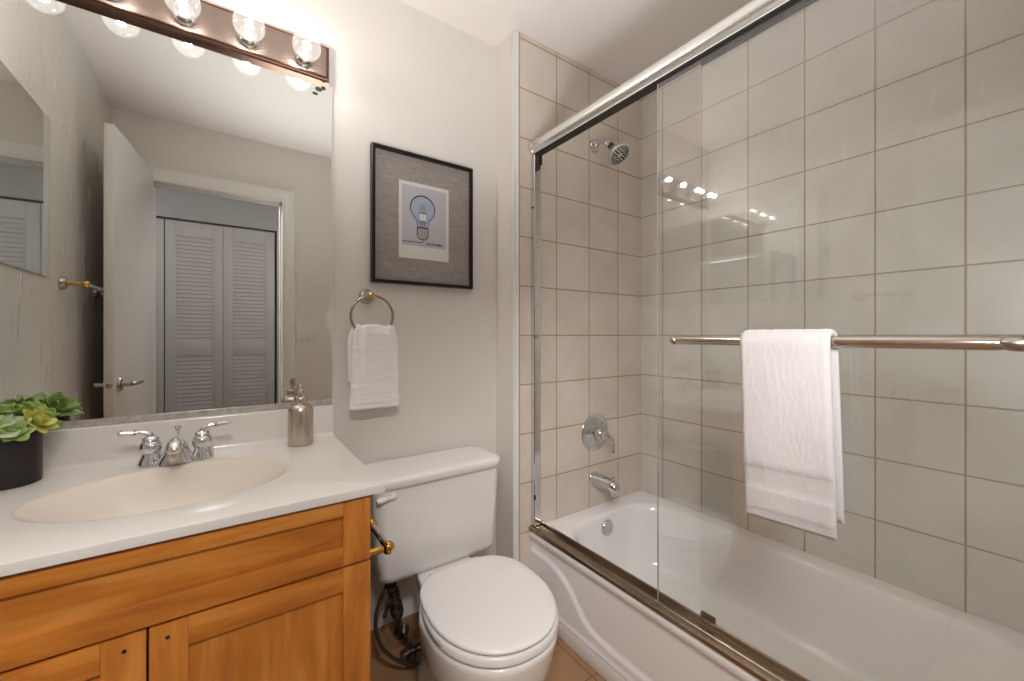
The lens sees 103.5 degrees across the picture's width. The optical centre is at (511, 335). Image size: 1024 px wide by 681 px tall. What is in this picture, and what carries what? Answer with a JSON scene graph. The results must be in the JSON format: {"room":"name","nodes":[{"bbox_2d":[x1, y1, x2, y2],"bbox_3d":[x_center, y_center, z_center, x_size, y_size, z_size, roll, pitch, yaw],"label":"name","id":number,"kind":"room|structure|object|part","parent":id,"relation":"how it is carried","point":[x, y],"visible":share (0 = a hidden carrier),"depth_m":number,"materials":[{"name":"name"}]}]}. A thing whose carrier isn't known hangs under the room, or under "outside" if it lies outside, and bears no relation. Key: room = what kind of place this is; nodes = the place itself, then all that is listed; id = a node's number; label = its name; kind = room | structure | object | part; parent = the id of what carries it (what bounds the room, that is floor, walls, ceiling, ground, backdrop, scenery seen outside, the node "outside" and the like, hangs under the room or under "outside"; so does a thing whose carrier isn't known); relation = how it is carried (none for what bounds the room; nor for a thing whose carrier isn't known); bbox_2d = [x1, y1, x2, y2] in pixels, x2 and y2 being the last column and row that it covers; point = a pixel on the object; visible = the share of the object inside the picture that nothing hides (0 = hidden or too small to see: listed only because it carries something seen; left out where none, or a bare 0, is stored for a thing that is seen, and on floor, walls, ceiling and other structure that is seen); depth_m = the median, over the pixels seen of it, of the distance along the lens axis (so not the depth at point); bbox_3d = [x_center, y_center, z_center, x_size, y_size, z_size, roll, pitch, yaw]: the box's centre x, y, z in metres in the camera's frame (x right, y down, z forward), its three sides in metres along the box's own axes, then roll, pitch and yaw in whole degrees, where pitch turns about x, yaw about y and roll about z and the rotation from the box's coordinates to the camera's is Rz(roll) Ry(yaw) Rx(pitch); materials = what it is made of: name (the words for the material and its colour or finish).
{"room":"bathroom","nodes":[
{"label":"bathroom","id":0,"kind":"room"},
{"bbox_2d":[203,0,495,630],"bbox_3d":[-0.763,-0.049,1.373,1.618,2.465,0.100,0,0,-35],"label":"wall","id":1,"kind":"structure","parent":0,"point":[402,77],"depth_m":1.57,"materials":[{"name":"white paint"}]},
{"bbox_2d":[0,0,331,429],"bbox_3d":[-0.968,-0.311,1.163,0.837,1.102,0.009,0,0,-35],"label":"wall mirror","id":2,"kind":"object","parent":1,"relation":"attached to","point":[166,199],"visible":1,"depth_m":1.13,"materials":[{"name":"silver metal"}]},
{"bbox_2d":[313,86,325,94],"bbox_3d":[-0.659,-0.836,1.377,0.043,0.038,0.001,0,0,-35],"label":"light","id":3,"kind":"object","parent":2,"relation":"attached to","point":[317,90],"depth_m":1.38,"materials":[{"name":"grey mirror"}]},
{"bbox_2d":[43,404,333,471],"bbox_3d":[-0.962,0.290,1.154,0.837,0.100,0.030,0,0,-35],"label":"backsplash","id":4,"kind":"structure","parent":1,"relation":"attached to","point":[63,449],"depth_m":1.13,"materials":[{"name":"white stone"}]},
{"bbox_2d":[67,0,328,85],"bbox_3d":[-0.913,-0.921,1.120,0.769,0.119,0.142,0,0,-35],"label":"vanity light","id":5,"kind":"object","parent":1,"relation":"attached to","point":[202,22],"visible":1,"depth_m":1.21,"materials":[{"name":"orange metal"}]},
{"bbox_3d":[-0.908,-0.909,1.115,0.022,0.021,0.035,0,0,-35],"label":"stem","id":6,"kind":"part","parent":5,"relation":"part of","materials":[{"name":"white glass"}]},
{"bbox_3d":[-0.771,-0.909,1.184,0.082,0.082,0.084,0,0,-35],"label":"bulb","id":7,"kind":"part","parent":5,"relation":"part of","materials":[{"name":"clear glass"}]},
{"bbox_3d":[-0.784,-0.909,1.202,0.022,0.021,0.035,0,0,-35],"label":"stem","id":8,"kind":"part","parent":5,"relation":"part of","materials":[{"name":"white glass"}]},
{"bbox_3d":[-0.659,-0.909,1.289,0.022,0.021,0.035,0,0,-35],"label":"stem","id":9,"kind":"part","parent":5,"relation":"part of","materials":[{"name":"white glass"}]},
{"bbox_3d":[-0.646,-0.909,1.271,0.082,0.082,0.084,0,0,-35],"label":"bulb","id":10,"kind":"part","parent":5,"relation":"part of","materials":[{"name":"clear glass"}]},
{"bbox_2d":[349,289,393,329],"bbox_3d":[-0.504,-0.079,1.447,0.156,0.178,0.075,0,0,-35],"label":"towel ring","id":11,"kind":"object","parent":1,"relation":"attached to","point":[366,296],"visible":0.84,"depth_m":1.44,"materials":[{"name":"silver metal"}]},
{"bbox_2d":[370,611,419,659],"bbox_3d":[-0.359,1.134,1.588,0.709,0.100,0.010,0,0,-35],"label":"baseboard","id":12,"kind":"structure","parent":1,"relation":"attached to","point":[386,632],"depth_m":1.52,"materials":[{"name":"wood"}]},
{"bbox_2d":[370,142,472,289],"bbox_3d":[-0.342,-0.448,1.588,0.417,0.505,0.028,0,0,-35],"label":"framed print","id":13,"kind":"object","parent":1,"relation":"attached to","point":[421,207],"visible":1,"depth_m":1.57,"materials":[{"name":"black"}]},
{"bbox_2d":[347,324,398,410],"bbox_3d":[-0.492,0.108,1.437,0.169,0.299,0.070,0,0,-35],"label":"hand towel","id":14,"kind":"object","parent":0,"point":[372,357],"visible":1,"depth_m":1.41,"materials":[{"name":"white fabric"}]},
{"bbox_2d":[370,636,605,680],"bbox_3d":[0.154,1.214,0.878,2.355,0.060,1.761,0,0,-35],"label":"floor","id":15,"kind":"structure","parent":0,"point":[566,665],"depth_m":1.44,"materials":[{"name":"tile"}]},
{"bbox_2d":[0,495,369,680],"bbox_3d":[-0.814,0.771,0.917,0.806,0.826,0.568,0,0,-35],"label":"vanity cabinet","id":16,"kind":"object","parent":15,"relation":"on","point":[285,597],"visible":0.94,"depth_m":0.75,"materials":[{"name":"brown wood"}]},
{"bbox_3d":[-0.791,0.535,0.599,0.260,0.050,0.019,0,0,-35],"label":"rail","id":17,"kind":"part","parent":16,"relation":"part of","materials":[{"name":"brown wood"}]},
{"bbox_3d":[-0.793,0.786,0.602,0.268,0.458,0.009,0,0,-35],"label":"door","id":18,"kind":"part","parent":16,"relation":"part of","materials":[{"name":"brown wood"}]},
{"bbox_3d":[-0.638,0.429,0.710,0.646,0.076,0.009,0,0,-35],"label":"drawer","id":19,"kind":"part","parent":16,"relation":"part of","materials":[{"name":"brown wood"}]},
{"bbox_3d":[-0.636,0.484,0.707,0.638,0.042,0.019,0,0,-35],"label":"rail","id":20,"kind":"part","parent":16,"relation":"part of","materials":[{"name":"brown wood"}]},
{"bbox_3d":[-0.636,0.380,0.707,0.638,0.031,0.019,0,0,-35],"label":"rail","id":21,"kind":"part","parent":16,"relation":"part of","materials":[{"name":"brown wood"}]},
{"bbox_2d":[0,404,384,576],"bbox_3d":[-0.802,0.344,0.925,0.837,0.208,0.588,0,0,-35],"label":"countertop","id":22,"kind":"structure","parent":16,"relation":"on","point":[92,497],"depth_m":0.96,"materials":[{"name":"white stone"}]},
{"bbox_2d":[0,399,64,490],"bbox_3d":[-1.154,0.245,0.908,0.187,0.187,0.185,0,0,-35],"label":"potted succulent","id":23,"kind":"object","parent":22,"relation":"on","point":[23,427],"visible":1,"depth_m":0.91,"materials":[{"name":"green plant"}]},
{"bbox_2d":[0,430,42,490],"bbox_3d":[-1.149,0.277,0.917,0.110,0.124,0.110,0,0,-35],"label":"pot","id":24,"kind":"object","parent":23,"relation":"attached to","point":[21,462],"depth_m":0.90,"materials":[{"name":"black ceramic"}]},
{"bbox_2d":[10,458,291,522],"bbox_3d":[-0.774,0.393,0.923,0.478,0.108,0.339,0,0,-35],"label":"basin","id":25,"kind":"object","parent":22,"relation":"in","point":[128,494],"depth_m":0.97,"materials":[{"name":"white ceramic"}]},
{"bbox_2d":[115,421,231,467],"bbox_3d":[-0.883,0.290,1.062,0.241,0.098,0.122,0,0,-35],"label":"faucet","id":26,"kind":"object","parent":22,"relation":"on","point":[177,450],"visible":1,"depth_m":1.05,"materials":[{"name":"silver metal"}]},
{"bbox_3d":[-0.960,0.287,1.043,0.094,0.092,0.054,0,0,-35],"label":"lever handle","id":27,"kind":"part","parent":26,"relation":"part of","materials":[{"name":"silver metal"}]},
{"bbox_3d":[-0.900,0.333,1.085,0.156,0.012,0.054,0,0,-35],"label":"plate","id":28,"kind":"part","parent":26,"relation":"part of","materials":[{"name":"silver metal"}]},
{"bbox_3d":[-0.880,0.301,1.057,0.082,0.070,0.110,0,0,-35],"label":"spout","id":29,"kind":"part","parent":26,"relation":"part of","materials":[{"name":"silver metal"}]},
{"bbox_3d":[-0.914,0.283,1.105,0.017,0.072,0.017,0,0,-35],"label":"lift rod","id":30,"kind":"part","parent":26,"relation":"part of","materials":[{"name":"silver metal"}]},
{"bbox_3d":[-0.840,0.287,1.127,0.094,0.092,0.054,0,0,-35],"label":"lever handle","id":31,"kind":"part","parent":26,"relation":"part of","materials":[{"name":"silver metal"}]},
{"bbox_2d":[288,384,312,446],"bbox_3d":[-0.658,0.245,1.258,0.071,0.188,0.071,0,0,-35],"label":"soap dispenser","id":32,"kind":"object","parent":22,"relation":"on","point":[300,414],"visible":1,"depth_m":1.23,"materials":[{"name":"silver metal"}]},
{"bbox_2d":[288,403,312,446],"bbox_3d":[-0.658,0.275,1.258,0.071,0.127,0.071,0,0,-35],"label":"bottle","id":33,"kind":"object","parent":32,"relation":"attached to","point":[300,415],"depth_m":1.23,"materials":[{"name":"silver metal"}]},
{"bbox_3d":[-0.484,0.786,0.817,0.272,0.458,0.009,0,0,-35],"label":"door","id":34,"kind":"part","parent":16,"relation":"part of","materials":[{"name":"brown wood"}]},
{"bbox_3d":[-0.482,0.535,0.814,0.264,0.050,0.019,0,0,-35],"label":"rail","id":35,"kind":"part","parent":16,"relation":"part of","materials":[{"name":"brown wood"}]},
{"bbox_2d":[370,519,394,555],"bbox_3d":[-0.374,0.532,1.058,0.084,0.038,0.185,0,0,-35],"label":"toilet paper holder","id":36,"kind":"object","parent":16,"relation":"attached to","point":[388,546],"visible":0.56,"depth_m":1.01,"materials":[{"name":"gold metal"}]},
{"bbox_3d":[-0.411,0.532,1.121,0.072,0.033,0.030,0,0,-35],"label":"post","id":37,"kind":"part","parent":36,"relation":"part of","materials":[{"name":"gold metal"}]},
{"bbox_3d":[-0.327,0.532,1.001,0.072,0.033,0.030,0,0,-35],"label":"post","id":38,"kind":"part","parent":36,"relation":"part of","materials":[{"name":"gold metal"}]},
{"bbox_2d":[364,446,558,680],"bbox_3d":[-0.158,0.821,1.285,0.511,0.724,0.722,0,0,-35],"label":"toilet","id":39,"kind":"object","parent":15,"relation":"on","point":[490,617],"visible":0.94,"depth_m":1.29,"materials":[{"name":"white ceramic"}]},
{"bbox_3d":[-0.395,0.517,1.280,0.071,0.028,0.025,0,0,-35],"label":"flush lever","id":40,"kind":"part","parent":39,"relation":"part of","materials":[{"name":"white plastic"}]},
{"bbox_2d":[374,582,420,665],"bbox_3d":[-0.402,0.980,1.448,0.230,0.364,0.168,0,0,-35],"label":"hose","id":41,"kind":"object","parent":39,"relation":"attached to","point":[408,655],"visible":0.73,"depth_m":1.38,"materials":[{"name":"metal"}]},
{"bbox_3d":[-0.297,0.477,1.484,0.511,0.034,0.236,0,0,-35],"label":"tank lid","id":42,"kind":"part","parent":39,"relation":"part of","materials":[{"name":"white ceramic"}]},
{"bbox_3d":[-0.298,0.650,1.487,0.473,0.309,0.212,0,0,-35],"label":"tank","id":43,"kind":"part","parent":39,"relation":"part of","materials":[{"name":"white ceramic"}]},
{"bbox_3d":[-0.136,0.994,1.270,0.364,0.379,0.662,0,0,-35],"label":"bowl","id":44,"kind":"part","parent":39,"relation":"part of","materials":[{"name":"white ceramic"}]},
{"bbox_3d":[-0.065,0.760,1.169,0.364,0.016,0.424,0,0,-35],"label":"lid","id":45,"kind":"part","parent":39,"relation":"part of","materials":[{"name":"white plastic"}]},
{"bbox_3d":[-0.060,0.783,1.161,0.368,0.024,0.407,0,0,-35],"label":"seat","id":46,"kind":"part","parent":39,"relation":"part of","materials":[{"name":"white plastic"}]},
{"bbox_2d":[530,490,1023,680],"bbox_3d":[0.813,1.006,1.330,0.755,0.355,1.504,0,0,-35],"label":"bathtub","id":47,"kind":"object","parent":15,"relation":"on","point":[822,619],"visible":0.91,"depth_m":1.43,"materials":[{"name":"white ceramic"}]},
{"bbox_3d":[0.442,0.886,1.858,0.072,0.072,0.014,0,0,-35],"label":"overflow plate","id":48,"kind":"part","parent":47,"relation":"part of","materials":[{"name":"silver metal"}]},
{"bbox_2d":[496,31,511,557],"bbox_3d":[0.321,-0.049,2.053,0.937,2.465,0.226,0,0,-35],"label":"wall","id":49,"kind":"structure","parent":0,"point":[504,49],"depth_m":1.74,"materials":[{"name":"white paint"}]},
{"bbox_2d":[512,28,518,560],"bbox_3d":[0.015,-0.049,1.697,0.028,2.465,0.016,0,0,-35],"label":"trim","id":50,"kind":"structure","parent":49,"relation":"attached to","point":[515,33],"depth_m":1.69,"materials":[{"name":"white paint"}]},
{"bbox_2d":[399,0,751,84],"bbox_3d":[0.091,-1.321,0.969,2.555,0.080,1.741,0,0,-35],"label":"ceiling","id":51,"kind":"structure","parent":0,"point":[617,40],"depth_m":1.65,"materials":[{"name":"white paint"}]},
{"bbox_2d":[519,32,640,567],"bbox_3d":[0.358,-0.049,1.936,0.809,2.465,0.008,0,0,-35],"label":"tiled wall","id":52,"kind":"structure","parent":0,"point":[591,206],"depth_m":1.90,"materials":[{"name":"tile"}]},
{"bbox_2d":[581,414,615,452],"bbox_3d":[0.429,0.471,1.922,0.180,0.180,0.096,0,0,-35],"label":"shower valve","id":53,"kind":"object","parent":52,"relation":"attached to","point":[594,434],"visible":1,"depth_m":1.93,"materials":[{"name":"silver metal"}]},
{"bbox_3d":[0.453,0.503,1.909,0.066,0.106,0.048,0,0,-35],"label":"handle","id":54,"kind":"part","parent":53,"relation":"part of","materials":[{"name":"silver metal"}]},
{"bbox_2d":[589,471,620,496],"bbox_3d":[0.440,0.692,1.895,0.066,0.083,0.152,0,0,-35],"label":"tub spout","id":55,"kind":"object","parent":52,"relation":"attached to","point":[595,478],"visible":1,"depth_m":1.87,"materials":[{"name":"silver metal"}]},
{"bbox_2d":[589,138,629,165],"bbox_3d":[0.457,-0.869,1.881,0.108,0.161,0.195,0,0,-35],"label":"shower spray","id":56,"kind":"object","parent":52,"relation":"attached to","point":[618,153],"visible":1,"depth_m":1.85,"materials":[{"name":"silver metal"}]},
{"bbox_3d":[0.432,-0.902,1.910,0.021,0.060,0.113,0,0,-35],"label":"arm","id":57,"kind":"part","parent":56,"relation":"part of","materials":[{"name":"silver metal"}]},
{"bbox_2d":[528,0,809,680],"bbox_3d":[0.527,-0.004,1.133,0.068,1.671,1.501,0,0,-35],"label":"shower door frame","id":58,"kind":"object","parent":52,"relation":"attached to","point":[703,627],"visible":1,"depth_m":1.30,"materials":[{"name":"silver metal"}]},
{"bbox_3d":[0.531,-0.806,1.126,0.062,0.062,1.486,0,0,-35],"label":"header rail","id":59,"kind":"part","parent":58,"relation":"part of","materials":[{"name":"silver metal"}]},
{"bbox_2d":[700,0,817,65],"bbox_3d":[0.749,0.015,0.838,0.012,1.595,0.749,0,0,-35],"label":"shower glass door","id":60,"kind":"structure","parent":58,"relation":"hanging from","point":[806,3],"depth_m":1.01,"materials":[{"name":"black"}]},
{"bbox_2d":[657,0,1023,600],"bbox_3d":[0.630,0.016,0.926,0.067,1.594,0.719,0,0,-35],"label":"shower glass door","id":61,"kind":"structure","parent":58,"relation":"hanging from","point":[985,343],"depth_m":0.81,"materials":[{"name":"grey"}]},
{"bbox_3d":[0.652,-0.776,0.943,0.012,0.010,0.700,0,0,-35],"label":"rail","id":62,"kind":"part","parent":61,"relation":"part of","materials":[{"name":"black"}]},
{"bbox_2d":[740,328,844,540],"bbox_3d":[0.620,0.205,0.906,0.063,0.439,0.190,0,0,-35],"label":"bath towel","id":63,"kind":"object","parent":61,"relation":"hanging from","point":[793,457],"visible":0.99,"depth_m":0.88,"materials":[{"name":"white fabric"}]},
{"bbox_2d":[641,0,1023,633],"bbox_3d":[1.164,-0.049,1.575,0.100,2.465,1.707,0,0,-35],"label":"wall","id":64,"kind":"structure","parent":0,"point":[847,167],"depth_m":1.40,"materials":[{"name":"tile"}]}
]}

